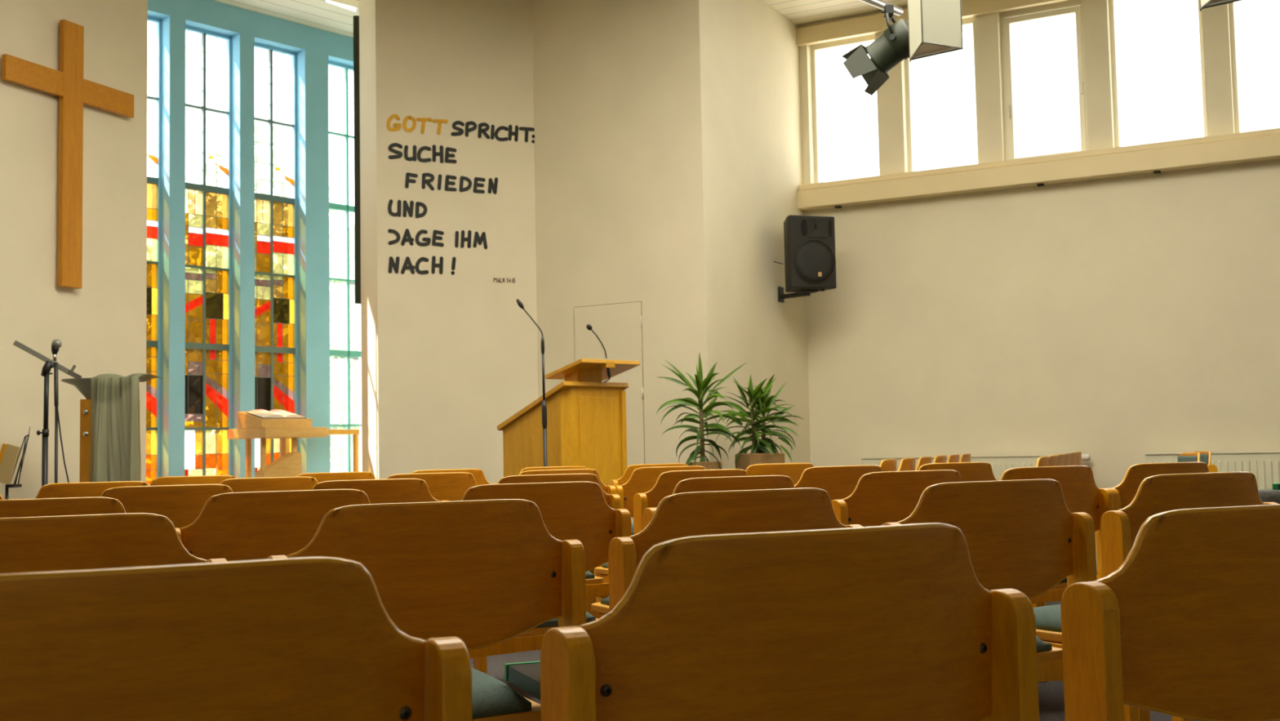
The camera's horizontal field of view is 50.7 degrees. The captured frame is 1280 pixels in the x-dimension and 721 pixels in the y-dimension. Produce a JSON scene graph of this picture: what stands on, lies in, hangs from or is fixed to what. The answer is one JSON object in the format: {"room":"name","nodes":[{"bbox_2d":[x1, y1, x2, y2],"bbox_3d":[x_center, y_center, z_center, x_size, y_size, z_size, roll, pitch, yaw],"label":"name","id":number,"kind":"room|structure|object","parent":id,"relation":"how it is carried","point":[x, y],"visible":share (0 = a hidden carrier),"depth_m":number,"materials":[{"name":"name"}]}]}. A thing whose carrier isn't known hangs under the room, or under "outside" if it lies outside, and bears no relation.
{"room":"house of worship","nodes":[
{"label":"house of worship","id":0,"kind":"room"},
{"bbox_2d":[0,0,147,499],"bbox_3d":[-5.850,-1.082,4.861,0.300,4.830,11.000,-3,-4,22],"label":"wall","id":1,"kind":"structure","parent":0,"point":[100,326],"depth_m":9.13,"materials":[{"name":"paint"}]},
{"bbox_2d":[1,19,133,288],"bbox_3d":[-3.883,-1.400,9.196,0.065,1.819,1.133,-3,-4,22],"label":"wooden cross","id":2,"kind":"object","parent":1,"relation":"attached to","point":[68,83],"visible":1,"depth_m":9.16,"materials":[{"name":"brown wood"}]},
{"bbox_2d":[147,0,353,478],"bbox_3d":[-3.326,-0.662,12.022,0.260,4.830,4.250,-4,-5,41],"label":"wall","id":3,"kind":"structure","parent":0,"point":[313,47],"depth_m":11.78,"materials":[{"name":"paint"}]},
{"bbox_2d":[146,15,161,484],"bbox_3d":[-4.179,-0.651,11.059,0.040,4.482,0.529,-4,-5,41],"label":"window","id":4,"kind":"structure","parent":3,"relation":"in","point":[153,184],"depth_m":11.21,"materials":[{"name":"multicoloured glass"}]},
{"bbox_2d":[184,25,231,475],"bbox_3d":[-3.740,-0.627,11.567,0.040,4.482,0.523,-4,-5,41],"label":"window","id":5,"kind":"structure","parent":3,"relation":"in","point":[208,255],"depth_m":11.60,"materials":[{"name":"multicoloured glass"}]},
{"bbox_2d":[151,22,361,471],"bbox_3d":[-3.533,-0.609,11.914,0.090,4.480,2.670,-4,-5,41],"label":"trim","id":6,"kind":"structure","parent":3,"relation":"attached to","point":[154,24],"depth_m":11.95,"materials":[{"name":"white"}]},
{"bbox_2d":[254,42,297,477],"bbox_3d":[-3.301,-0.602,12.076,0.040,4.482,0.531,-4,-5,41],"label":"window","id":7,"kind":"structure","parent":3,"relation":"in","point":[276,341],"depth_m":12.13,"materials":[{"name":"multicoloured glass"}]},
{"bbox_2d":[328,60,361,471],"bbox_3d":[-2.784,-0.574,12.675,0.040,4.480,0.537,-4,-5,41],"label":"window","id":8,"kind":"structure","parent":3,"relation":"in","point":[346,208],"depth_m":12.71,"materials":[{"name":"blue paint"}]},
{"bbox_2d":[213,0,359,37],"bbox_3d":[-2.483,-3.237,11.453,2.355,0.200,4.800,-4,-5,41],"label":"ceiling","id":9,"kind":"structure","parent":0,"point":[317,14],"depth_m":11.98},
{"bbox_2d":[328,221,359,471],"bbox_3d":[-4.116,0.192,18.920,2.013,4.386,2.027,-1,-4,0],"label":"window pane","id":10,"kind":"object","parent":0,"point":[336,243],"visible":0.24,"depth_m":18.40,"materials":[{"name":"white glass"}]},
{"bbox_2d":[359,0,537,483],"bbox_3d":[-1.557,-0.763,11.016,1.340,4.830,0.460,1,-4,-28],"label":"wall","id":11,"kind":"structure","parent":0,"point":[447,358],"depth_m":10.80,"materials":[{"name":"paint"}]},
{"bbox_2d":[353,15,360,304],"bbox_3d":[-2.252,-1.636,11.098,0.057,2.370,0.272,-3,-4,29],"label":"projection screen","id":12,"kind":"object","parent":11,"relation":"attached to","point":[356,18],"visible":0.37,"depth_m":10.98,"materials":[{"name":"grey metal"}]},
{"bbox_2d":[387,199,427,217],"bbox_3d":[-1.831,-1.194,10.640,0.323,0.136,0.003,1,-4,-27],"label":"painted word","id":13,"kind":"object","parent":11,"relation":"attached to","point":[406,207],"visible":1,"depth_m":10.64,"materials":[{"name":"black paint"}]},
{"bbox_2d":[388,255,443,274],"bbox_3d":[-1.765,-0.754,10.641,0.452,0.157,0.003,1,-4,-28],"label":"painted word","id":14,"kind":"object","parent":11,"relation":"attached to","point":[392,264],"visible":1,"depth_m":10.63,"materials":[{"name":"black paint"}]},
{"bbox_2d":[387,228,444,246],"bbox_3d":[-1.766,-0.970,10.657,0.460,0.140,0.003,1,-4,-28],"label":"painted word","id":15,"kind":"object","parent":11,"relation":"attached to","point":[406,234],"visible":1,"depth_m":10.66,"materials":[{"name":"black paint"}]},
{"bbox_2d":[386,114,448,134],"bbox_3d":[-1.766,-1.869,10.725,0.510,0.140,0.002,1,-4,-28],"label":"painted word","id":16,"kind":"object","parent":11,"relation":"attached to","point":[397,127],"visible":1,"depth_m":10.70,"materials":[{"name":"orange paint"}]},
{"bbox_2d":[387,142,457,163],"bbox_3d":[-1.726,-1.648,10.730,0.568,0.149,0.003,1,-4,-28],"label":"painted word","id":17,"kind":"object","parent":11,"relation":"attached to","point":[399,153],"visible":1,"depth_m":10.72,"materials":[{"name":"black paint"}]},
{"bbox_2d":[404,172,497,194],"bbox_3d":[-1.506,-1.423,10.828,0.787,0.146,0.004,1,-4,-28],"label":"painted word","id":18,"kind":"object","parent":11,"relation":"attached to","point":[492,185],"visible":1,"depth_m":10.83,"materials":[{"name":"black paint"}]},
{"bbox_2d":[454,230,487,248],"bbox_3d":[-1.359,-0.975,10.871,0.279,0.148,0.003,1,-4,-28],"label":"painted word","id":19,"kind":"object","parent":11,"relation":"attached to","point":[477,238],"visible":1,"depth_m":10.86,"materials":[{"name":"black paint"}]},
{"bbox_2d":[450,120,534,143],"bbox_3d":[-1.195,-1.867,11.025,0.737,0.146,0.004,1,-4,-28],"label":"painted word","id":20,"kind":"object","parent":11,"relation":"attached to","point":[468,130],"visible":1,"depth_m":11.01,"materials":[{"name":"black paint"}]},
{"bbox_2d":[532,0,712,463],"bbox_3d":[-0.169,-0.741,10.713,1.596,4.690,0.045,-4,-4,32],"label":"wall","id":21,"kind":"structure","parent":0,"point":[620,206],"depth_m":10.68,"materials":[{"name":"paint"}]},
{"bbox_2d":[573,301,644,522],"bbox_3d":[-0.239,0.575,10.657,0.651,2.050,0.021,-4,-4,33],"label":"door","id":22,"kind":"structure","parent":21,"relation":"attached to","point":[618,326],"depth_m":10.62,"materials":[{"name":"paint"}]},
{"bbox_2d":[702,0,810,469],"bbox_3d":[0.885,-0.727,11.243,0.250,4.690,2.025,-3,-4,29],"label":"wall","id":23,"kind":"structure","parent":0,"point":[751,65],"depth_m":11.12,"materials":[{"name":"paint"}]},
{"bbox_2d":[773,214,836,302],"bbox_3d":[1.345,-0.852,11.373,0.409,0.680,0.517,1,-4,-31],"label":"loudspeaker","id":24,"kind":"object","parent":23,"relation":"attached to","point":[810,255],"visible":1,"depth_m":11.20,"materials":[{"name":"black plastic"}]},
{"bbox_2d":[795,240,834,282],"bbox_3d":[1.455,-0.818,11.191,0.352,0.352,0.016,0,-4,-17],"label":"grille","id":25,"kind":"object","parent":24,"relation":"attached to","point":[815,260],"depth_m":11.18,"materials":[{"name":"black"}]},
{"bbox_2d":[469,553,1197,720],"bbox_3d":[0.523,1.151,3.181,29.000,0.100,22.500,-1,-4,0],"label":"floor","id":26,"kind":"structure","parent":0,"point":[1051,693],"depth_m":4.97,"materials":[{"name":"grey carpet"}]},
{"bbox_2d":[4,426,30,499],"bbox_3d":[-3.459,0.915,7.420,0.410,1.093,0.329,-1,-4,0],"label":"music stand","id":27,"kind":"object","parent":26,"relation":"on","point":[15,485],"visible":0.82,"depth_m":7.38,"materials":[{"name":"black metal"}]},
{"bbox_2d":[0,443,20,484],"bbox_3d":[-3.450,0.563,7.351,0.147,0.224,0.025,-1,-4,0],"label":"songbook","id":28,"kind":"object","parent":27,"relation":"on","point":[9,453],"visible":1,"depth_m":7.34,"materials":[{"name":"brown"}]},
{"bbox_2d":[13,340,81,486],"bbox_3d":[-3.471,0.684,7.950,0.532,1.608,0.462,-1,-4,0],"label":"microphone stand","id":29,"kind":"object","parent":26,"relation":"on","point":[49,363],"visible":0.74,"depth_m":7.90,"materials":[{"name":"black metal"}]},
{"bbox_2d":[51,339,69,483],"bbox_3d":[-3.271,0.671,7.577,0.260,1.586,0.260,-1,-4,0],"label":"microphone stand","id":30,"kind":"object","parent":26,"relation":"on","point":[56,344],"visible":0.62,"depth_m":7.59,"materials":[{"name":"black metal"}]},
{"bbox_2d":[0,496,125,517],"bbox_3d":[-1.507,0.740,3.294,0.578,0.815,0.532,1,-4,-28],"label":"wooden chair","id":31,"kind":"object","parent":26,"relation":"on","point":[11,508],"visible":0.18,"depth_m":3.12,"materials":[{"name":"brown wood"}]},
{"bbox_2d":[35,480,149,498],"bbox_3d":[-2.243,0.900,5.499,0.578,0.815,0.532,1,-4,-28],"label":"wooden chair","id":32,"kind":"object","parent":26,"relation":"on","point":[87,489],"visible":0.13,"depth_m":5.26,"materials":[{"name":"brown wood"}]},
{"bbox_2d":[61,377,142,482],"bbox_3d":[-3.319,0.817,8.374,0.500,1.401,0.390,-1,-4,0],"label":"lectern","id":33,"kind":"object","parent":26,"relation":"on","point":[83,385],"visible":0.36,"depth_m":8.29,"materials":[{"name":"brown wood"}]},
{"bbox_2d":[89,373,162,481],"bbox_3d":[-3.107,0.653,8.168,0.332,1.152,0.461,-1,-4,0],"label":"draped cloth","id":34,"kind":"object","parent":33,"relation":"hanging from","point":[115,437],"visible":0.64,"depth_m":8.01,"materials":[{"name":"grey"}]},
{"bbox_2d":[0,512,226,573],"bbox_3d":[-1.041,0.665,2.293,0.578,0.815,0.532,1,-4,-28],"label":"wooden chair","id":35,"kind":"object","parent":26,"relation":"on","point":[36,544],"visible":0.33,"depth_m":2.12,"materials":[{"name":"brown wood"}]},
{"bbox_2d":[100,484,233,528],"bbox_3d":[-1.630,0.826,4.560,0.578,0.815,0.532,1,-4,-28],"label":"wooden chair","id":36,"kind":"object","parent":26,"relation":"on","point":[182,504],"visible":0.17,"depth_m":4.35,"materials":[{"name":"brown wood"}]},
{"bbox_2d":[149,475,236,485],"bbox_3d":[-2.258,0.981,6.730,0.578,0.815,0.532,1,-4,-28],"label":"wooden chair","id":37,"kind":"object","parent":26,"relation":"on","point":[204,479],"visible":0.09,"depth_m":6.51,"materials":[{"name":"brown wood"}]},
{"bbox_2d":[0,556,472,720],"bbox_3d":[-0.513,0.587,1.270,0.578,0.815,0.532,1,-4,-28],"label":"wooden chair","id":38,"kind":"object","parent":26,"relation":"on","point":[300,638],"visible":1,"depth_m":1.09,"materials":[{"name":"brown wood"}]},
{"bbox_2d":[219,475,318,492],"bbox_3d":[-1.646,0.909,5.812,0.578,0.815,0.532,1,-4,-28],"label":"wooden chair","id":39,"kind":"object","parent":26,"relation":"on","point":[300,482],"visible":0.09,"depth_m":5.60,"materials":[{"name":"brown wood"}]},
{"bbox_2d":[175,488,370,561],"bbox_3d":[-0.980,0.748,3.570,0.578,0.815,0.532,1,-4,-28],"label":"wooden chair","id":40,"kind":"object","parent":26,"relation":"on","point":[242,526],"visible":0.38,"depth_m":3.33,"materials":[{"name":"brown wood"}]},
{"bbox_2d":[296,471,375,482],"bbox_3d":[-1.649,0.990,7.049,0.578,0.815,0.532,1,-4,-28],"label":"wooden chair","id":41,"kind":"object","parent":26,"relation":"on","point":[330,476],"visible":0.13,"depth_m":6.85,"materials":[{"name":"brown wood"}]},
{"bbox_2d":[311,478,449,503],"bbox_3d":[-1.034,0.835,4.872,0.578,0.815,0.532,1,-4,-28],"label":"wooden chair","id":42,"kind":"object","parent":26,"relation":"on","point":[387,490],"visible":0.16,"depth_m":4.69,"materials":[{"name":"brown wood"}]},
{"bbox_2d":[266,498,586,720],"bbox_3d":[-0.465,0.673,2.594,0.578,0.815,0.532,1,-4,-28],"label":"wooden chair","id":43,"kind":"object","parent":26,"relation":"on","point":[482,573],"visible":0.59,"depth_m":2.41,"materials":[{"name":"brown wood"}]},
{"bbox_2d":[471,666,531,718],"bbox_3d":[-0.478,0.643,2.620,0.464,0.048,0.436,1,-4,-28],"label":"cushion","id":44,"kind":"object","parent":43,"relation":"on","point":[491,698],"depth_m":2.52,"materials":[{"name":"teal fabric"}]},
{"bbox_2d":[504,660,540,699],"bbox_3d":[-0.136,0.591,2.510,0.174,0.032,0.254,0,-4,-21],"label":"book","id":45,"kind":"object","parent":43,"relation":"on","point":[526,675],"visible":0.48,"depth_m":2.51,"materials":[{"name":"green paper"}]},
{"bbox_2d":[386,471,477,501],"bbox_3d":[-1.022,0.918,6.138,0.578,0.815,0.532,1,-4,-28],"label":"wooden chair","id":46,"kind":"object","parent":26,"relation":"on","point":[451,486],"visible":0.15,"depth_m":5.96,"materials":[{"name":"brown wood"}]},
{"bbox_2d":[411,468,497,484],"bbox_3d":[-1.117,0.998,7.327,0.578,0.815,0.532,1,-4,-28],"label":"wooden chair","id":47,"kind":"object","parent":26,"relation":"on","point":[478,474],"visible":0.15,"depth_m":7.19,"materials":[{"name":"brown wood"}]},
{"bbox_2d":[516,298,547,466],"bbox_3d":[-0.568,0.534,8.090,0.242,1.819,0.220,-4,-5,39],"label":"microphone stand","id":48,"kind":"object","parent":26,"relation":"on","point":[544,409],"visible":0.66,"depth_m":8.09,"materials":[{"name":"black metal"}]},
{"bbox_2d":[462,480,631,658],"bbox_3d":[-0.387,0.756,3.881,0.578,0.815,0.532,1,-4,-28],"label":"wooden chair","id":49,"kind":"object","parent":26,"relation":"on","point":[580,510],"visible":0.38,"depth_m":3.72,"materials":[{"name":"brown wood"}]},
{"bbox_2d":[534,610,595,627],"bbox_3d":[-0.400,0.726,3.907,0.464,0.048,0.436,1,-4,-28],"label":"cushion","id":50,"kind":"object","parent":49,"relation":"on","point":[553,623],"depth_m":3.75,"materials":[{"name":"teal fabric"}]},
{"bbox_2d":[473,473,621,673],"bbox_3d":[-0.434,0.843,5.186,0.578,0.815,0.532,1,-4,-28],"label":"wooden chair","id":51,"kind":"object","parent":26,"relation":"on","point":[595,586],"visible":0.2,"depth_m":5.04,"materials":[{"name":"brown wood"}]},
{"bbox_2d":[518,468,616,567],"bbox_3d":[-0.473,0.925,6.426,0.578,0.815,0.532,1,-4,-28],"label":"wooden chair","id":52,"kind":"object","parent":26,"relation":"on","point":[611,489],"visible":0.19,"depth_m":6.25,"materials":[{"name":"brown wood"}]},
{"bbox_2d":[497,358,639,597],"bbox_3d":[-0.446,0.743,8.535,0.562,1.455,0.749,3,-5,-45],"label":"lectern","id":53,"kind":"object","parent":26,"relation":"on","point":[586,415],"visible":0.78,"depth_m":8.38,"materials":[{"name":"brown wood"}]},
{"bbox_2d":[594,462,688,602],"bbox_3d":[0.004,1.014,7.915,0.578,0.815,0.532,1,-4,-28],"label":"wooden chair","id":54,"kind":"object","parent":26,"relation":"on","point":[628,470],"visible":0.16,"depth_m":7.65,"materials":[{"name":"brown wood"}]},
{"bbox_2d":[586,465,706,615],"bbox_3d":[0.047,0.933,6.698,0.578,0.815,0.532,1,-4,-28],"label":"wooden chair","id":55,"kind":"object","parent":26,"relation":"on","point":[642,480],"visible":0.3,"depth_m":6.43,"materials":[{"name":"brown wood"}]},
{"bbox_2d":[595,468,748,602],"bbox_3d":[0.154,0.852,5.494,0.578,0.815,0.532,1,-4,-28],"label":"wooden chair","id":56,"kind":"object","parent":26,"relation":"on","point":[666,482],"visible":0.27,"depth_m":5.23,"materials":[{"name":"brown wood"}]},
{"bbox_2d":[591,475,794,618],"bbox_3d":[0.186,0.765,4.181,0.578,0.815,0.532,1,-4,-28],"label":"wooden chair","id":57,"kind":"object","parent":26,"relation":"on","point":[757,482],"visible":0.15,"depth_m":3.96,"materials":[{"name":"brown wood"}]},
{"bbox_2d":[656,352,746,469],"bbox_3d":[0.447,0.726,9.470,0.558,1.575,0.524,-3,-4,31],"label":"yucca plant","id":58,"kind":"object","parent":26,"relation":"on","point":[702,386],"visible":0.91,"depth_m":9.48,"materials":[{"name":"green plant"}]},
{"bbox_2d":[608,487,862,612],"bbox_3d":[0.118,0.682,2.900,0.578,0.815,0.532,1,-4,-28],"label":"wooden chair","id":59,"kind":"object","parent":26,"relation":"on","point":[682,514],"visible":0.3,"depth_m":2.66,"materials":[{"name":"brown wood"}]},
{"bbox_2d":[715,373,804,470],"bbox_3d":[0.889,0.818,9.927,0.598,1.434,0.687,-2,-4,15],"label":"yucca plant","id":60,"kind":"object","parent":26,"relation":"on","point":[759,399],"visible":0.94,"depth_m":9.88,"materials":[{"name":"green plant"}]},
{"bbox_2d":[746,462,813,484],"bbox_3d":[0.613,0.941,6.995,0.578,0.815,0.532,1,-4,-28],"label":"wooden chair","id":61,"kind":"object","parent":26,"relation":"on","point":[793,470],"visible":0.11,"depth_m":6.78,"materials":[{"name":"brown wood"}]},
{"bbox_2d":[540,522,1039,720],"bbox_3d":[0.083,0.596,1.582,0.578,0.815,0.532,1,-4,-28],"label":"wooden chair","id":62,"kind":"object","parent":26,"relation":"on","point":[897,622],"visible":1,"depth_m":1.36,"materials":[{"name":"brown wood"}]},
{"bbox_2d":[794,464,883,500],"bbox_3d":[0.750,0.860,5.806,0.578,0.815,0.532,1,-4,-28],"label":"wooden chair","id":63,"kind":"object","parent":26,"relation":"on","point":[840,482],"visible":0.23,"depth_m":5.57,"materials":[{"name":"brown wood"}]},
{"bbox_2d":[831,469,961,526],"bbox_3d":[0.767,0.773,4.485,0.578,0.815,0.532,1,-4,-28],"label":"wooden chair","id":64,"kind":"object","parent":26,"relation":"on","point":[877,498],"visible":0.25,"depth_m":4.23,"materials":[{"name":"brown wood"}]},
{"bbox_2d":[918,462,999,481],"bbox_3d":[1.284,0.868,6.086,0.578,0.815,0.532,1,-4,-28],"label":"wooden chair","id":65,"kind":"object","parent":26,"relation":"on","point":[968,471],"visible":0.12,"depth_m":5.90,"materials":[{"name":"brown wood"}]},
{"bbox_2d":[880,478,1097,681],"bbox_3d":[0.696,0.690,3.202,0.578,0.815,0.532,1,-4,-28],"label":"wooden chair","id":66,"kind":"object","parent":26,"relation":"on","point":[1023,535],"visible":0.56,"depth_m":3.02,"materials":[{"name":"brown wood"}]},
{"bbox_2d":[1035,635,1052,651],"bbox_3d":[0.683,0.660,3.228,0.464,0.048,0.436,1,-4,-28],"label":"cushion","id":67,"kind":"object","parent":66,"relation":"on","point":[1042,646],"depth_m":3.13,"materials":[{"name":"teal fabric"}]},
{"bbox_2d":[1000,465,1115,604],"bbox_3d":[1.288,0.780,4.758,0.578,0.815,0.532,1,-4,-28],"label":"wooden chair","id":68,"kind":"object","parent":26,"relation":"on","point":[1081,492],"visible":0.28,"depth_m":4.61,"materials":[{"name":"brown wood"}]},
{"bbox_2d":[1031,461,1208,681],"bbox_3d":[1.801,0.788,5.026,0.578,0.815,0.532,1,-4,-28],"label":"wooden chair","id":69,"kind":"object","parent":26,"relation":"on","point":[1124,492],"visible":0.19,"depth_m":4.76,"materials":[{"name":"brown wood"}]},
{"bbox_2d":[1033,471,1277,720],"bbox_3d":[1.285,0.699,3.511,0.578,0.815,0.532,1,-4,-28],"label":"wooden chair","id":70,"kind":"object","parent":26,"relation":"on","point":[1159,493],"visible":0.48,"depth_m":3.26,"materials":[{"name":"brown wood"}]},
{"bbox_2d":[1033,604,1061,631],"bbox_3d":[1.272,0.668,3.537,0.464,0.048,0.436,1,-4,-28],"label":"cushion","id":71,"kind":"object","parent":70,"relation":"on","point":[1047,618],"depth_m":3.49,"materials":[{"name":"teal fabric"}]},
{"bbox_2d":[1060,503,1279,720],"bbox_3d":[0.687,0.605,1.898,0.578,0.815,0.532,1,-4,-28],"label":"wooden chair","id":72,"kind":"object","parent":26,"relation":"on","point":[1187,626],"visible":1,"depth_m":1.64,"materials":[{"name":"brown wood"}]},
{"bbox_2d":[1257,488,1279,503],"bbox_3d":[2.132,0.788,4.437,0.307,0.724,0.223,-1,-4,0],"label":"bag","id":73,"kind":"object","parent":26,"relation":"on","point":[1265,495],"visible":0.03,"depth_m":4.40,"materials":[{"name":"fabric"}]},
{"bbox_2d":[798,6,907,27],"bbox_3d":[7.093,-3.365,9.301,13.250,0.330,0.300,-3,-4,29],"label":"wall","id":74,"kind":"structure","parent":0,"point":[903,8],"depth_m":12.02,"materials":[{"name":"paint"}]},
{"bbox_2d":[795,0,1068,46],"bbox_3d":[7.119,-3.233,9.074,13.000,0.155,0.060,-3,-4,29],"label":"trim","id":75,"kind":"structure","parent":74,"relation":"attached to","point":[873,24],"depth_m":11.82,"materials":[{"name":"beige paint"}]},
{"bbox_2d":[761,0,1156,53],"bbox_3d":[2.121,-3.728,3.246,17.126,0.200,17.121,-3,-4,29],"label":"ceiling","id":76,"kind":"structure","parent":0,"point":[800,12],"depth_m":11.77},
{"bbox_2d":[859,0,903,16],"bbox_3d":[0.653,-2.721,7.173,0.048,1.236,2.600,-5,-5,43],"label":"bar","id":77,"kind":"object","parent":76,"relation":"hanging from","point":[880,4],"visible":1,"depth_m":7.91,"materials":[{"name":"silver metal"}]},
{"bbox_2d":[841,4,909,95],"bbox_3d":[1.429,-1.829,7.964,0.469,0.489,0.271,-3,-4,31],"label":"spotlight","id":78,"kind":"object","parent":77,"relation":"hanging from","point":[891,48],"visible":0.94,"depth_m":7.89,"materials":[{"name":"grey metal"}]},
{"bbox_2d":[907,0,963,62],"bbox_3d":[1.569,-2.492,7.231,0.247,1.722,0.333,-1,-4,0],"label":"pendant lamp","id":79,"kind":"object","parent":76,"relation":"hanging from","point":[935,26],"visible":1,"depth_m":7.11,"materials":[{"name":"white plastic"}]},
{"bbox_2d":[913,43,951,57],"bbox_3d":[1.584,-1.661,7.176,0.222,0.008,0.302,-1,-4,0],"label":"diffuser","id":80,"kind":"object","parent":79,"relation":"attached to","point":[920,50],"depth_m":7.19,"materials":[{"name":"beige"}]},
{"bbox_2d":[1199,0,1243,11],"bbox_3d":[2.824,-2.569,6.450,0.247,1.722,0.333,-1,-4,0],"label":"pendant lamp","id":81,"kind":"object","parent":76,"relation":"hanging from","point":[1203,4],"visible":1,"depth_m":6.50,"materials":[{"name":"white plastic"}]},
{"bbox_2d":[804,159,1279,553],"bbox_3d":[7.156,-0.247,9.097,13.250,3.200,0.300,-3,-4,29],"label":"wall","id":82,"kind":"structure","parent":0,"point":[1116,321],"depth_m":10.98,"materials":[{"name":"paint"}]},
{"bbox_2d":[799,44,822,184],"bbox_3d":[1.447,-2.205,12.343,0.325,1.360,0.300,-3,-4,29],"label":"window mullion","id":83,"kind":"object","parent":82,"relation":"attached to","point":[805,51],"visible":0.21,"depth_m":12.16,"materials":[{"name":"paint"}]},
{"bbox_2d":[810,33,879,182],"bbox_3d":[1.863,-2.229,12.098,0.640,1.360,0.070,-3,-4,29],"label":"window","id":84,"kind":"structure","parent":82,"relation":"in","point":[869,38],"depth_m":12.21,"materials":[{"name":"beige paint"}]},
{"bbox_2d":[875,32,915,175],"bbox_3d":[2.251,-2.250,11.903,0.230,1.360,0.300,-3,-4,29],"label":"window mullion","id":85,"kind":"object","parent":82,"relation":"attached to","point":[891,95],"visible":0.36,"depth_m":11.76,"materials":[{"name":"paint"}]},
{"bbox_2d":[904,17,978,172],"bbox_3d":[2.625,-2.272,11.682,0.640,1.360,0.070,-3,-4,29],"label":"window","id":86,"kind":"structure","parent":82,"relation":"in","point":[969,21],"depth_m":11.78,"materials":[{"name":"beige paint"}]},
{"bbox_2d":[861,453,1090,479],"bbox_3d":[2.767,1.090,11.192,1.896,0.602,0.128,-3,-4,29],"label":"radiator","id":87,"kind":"object","parent":82,"relation":"attached to","point":[999,464],"visible":0.14,"depth_m":11.05,"materials":[{"name":"beige metal"}]},
{"bbox_2d":[861,454,1051,465],"bbox_3d":[2.704,1.094,11.211,1.767,0.600,0.095,-3,-4,29],"label":"grille","id":88,"kind":"object","parent":87,"relation":"attached to","point":[1014,460],"depth_m":11.07,"materials":[{"name":"beige metal"}]},
{"bbox_2d":[973,12,1005,163],"bbox_3d":[3.001,-2.292,11.493,0.202,1.360,0.300,-3,-4,29],"label":"window mullion","id":89,"kind":"object","parent":82,"relation":"attached to","point":[987,28],"visible":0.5,"depth_m":11.36,"materials":[{"name":"paint"}]},
{"bbox_2d":[797,127,1279,211],"bbox_3d":[7.130,-1.762,8.943,13.000,0.236,0.140,-3,-4,29],"label":"trim","id":90,"kind":"structure","parent":82,"relation":"attached to","point":[1157,157],"depth_m":10.96,"materials":[{"name":"beige paint"}]},
{"bbox_2d":[1000,0,1088,159],"bbox_3d":[3.378,-2.315,11.250,0.693,1.360,0.105,-3,-4,29],"label":"window","id":91,"kind":"structure","parent":82,"relation":"in","point":[1070,7],"depth_m":11.31,"materials":[{"name":"beige paint"}]},
{"bbox_2d":[1082,0,1115,150],"bbox_3d":[3.779,-2.335,11.067,0.188,1.360,0.300,-3,-4,29],"label":"window mullion","id":92,"kind":"object","parent":82,"relation":"attached to","point":[1097,44],"visible":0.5,"depth_m":10.93,"materials":[{"name":"paint"}]},
{"bbox_2d":[1108,0,1207,146],"bbox_3d":[4.163,-2.358,10.841,0.704,1.360,0.070,-3,-4,29],"label":"window","id":93,"kind":"structure","parent":82,"relation":"in","point":[1111,2],"depth_m":10.95,"materials":[{"name":"beige paint"}]},
{"bbox_2d":[1145,450,1279,488],"bbox_3d":[4.797,0.977,10.082,1.900,0.600,0.128,-3,-4,29],"label":"radiator","id":94,"kind":"object","parent":82,"relation":"attached to","point":[1265,465],"visible":0.3,"depth_m":10.15,"materials":[{"name":"beige metal"}]},
{"bbox_2d":[1145,450,1279,462],"bbox_3d":[4.791,0.977,10.070,1.900,0.600,0.095,-3,-4,29],"label":"grille","id":95,"kind":"object","parent":94,"relation":"attached to","point":[1227,456],"depth_m":10.21,"materials":[{"name":"beige metal"}]},
{"bbox_2d":[1201,4,1235,136],"bbox_3d":[4.561,-2.379,10.640,0.188,1.360,0.300,-3,-4,29],"label":"window mullion","id":96,"kind":"object","parent":82,"relation":"attached to","point":[1215,20],"visible":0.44,"depth_m":10.50,"materials":[{"name":"paint"}]},
{"bbox_2d":[1228,2,1240,133],"bbox_3d":[4.939,-2.401,10.416,0.690,1.360,0.070,-3,-4,29],"label":"window","id":97,"kind":"structure","parent":82,"relation":"in","point":[1231,6],"depth_m":10.54,"materials":[{"name":"beige paint"}]},
{"bbox_3d":[-2.911,1.717,11.573,3.177,0.006,3.484,-1,-4,0],"label":"niche","id":98,"kind":"object","parent":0,"visible":0},
{"bbox_2d":[226,426,327,477],"bbox_3d":[-2.866,1.100,10.668,0.536,1.129,0.630,2,-5,-43],"label":"altar table","id":99,"kind":"object","parent":98,"relation":"on","point":[288,464],"visible":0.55,"depth_m":10.49,"materials":[{"name":"brown wood"}]},
{"bbox_2d":[237,411,311,428],"bbox_3d":[-2.875,0.463,10.620,0.430,0.135,0.406,2,-5,-43],"label":"book stand","id":100,"kind":"object","parent":99,"relation":"on","point":[245,420],"visible":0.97,"depth_m":10.48,"materials":[{"name":"brown wood"}]},
{"bbox_2d":[246,408,306,418],"bbox_3d":[-2.855,0.419,10.601,0.370,0.081,0.281,2,-5,-43],"label":"open book","id":101,"kind":"object","parent":100,"relation":"on","point":[280,414],"visible":1,"depth_m":10.54,"materials":[{"name":"white paper"}]},
{"bbox_2d":[285,429,359,471],"bbox_3d":[-2.847,1.174,11.893,0.220,1.129,0.767,-4,-5,41],"label":"side table","id":102,"kind":"object","parent":98,"relation":"on","point":[355,433],"visible":0.26,"depth_m":12.11,"materials":[{"name":"brown wood"}]},
{"label":"outside","id":103,"kind":"structure","parent":0,"visible":0},
{"label":"ground","id":104,"kind":"structure","parent":103,"visible":0},
{"bbox_2d":[190,120,344,293],"bbox_3d":[-6.304,-0.706,22.603,3.056,6.739,3.071,-1,-4,0],"label":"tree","id":105,"kind":"object","parent":104,"relation":"on","point":[277,153],"visible":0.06,"depth_m":22.52,"materials":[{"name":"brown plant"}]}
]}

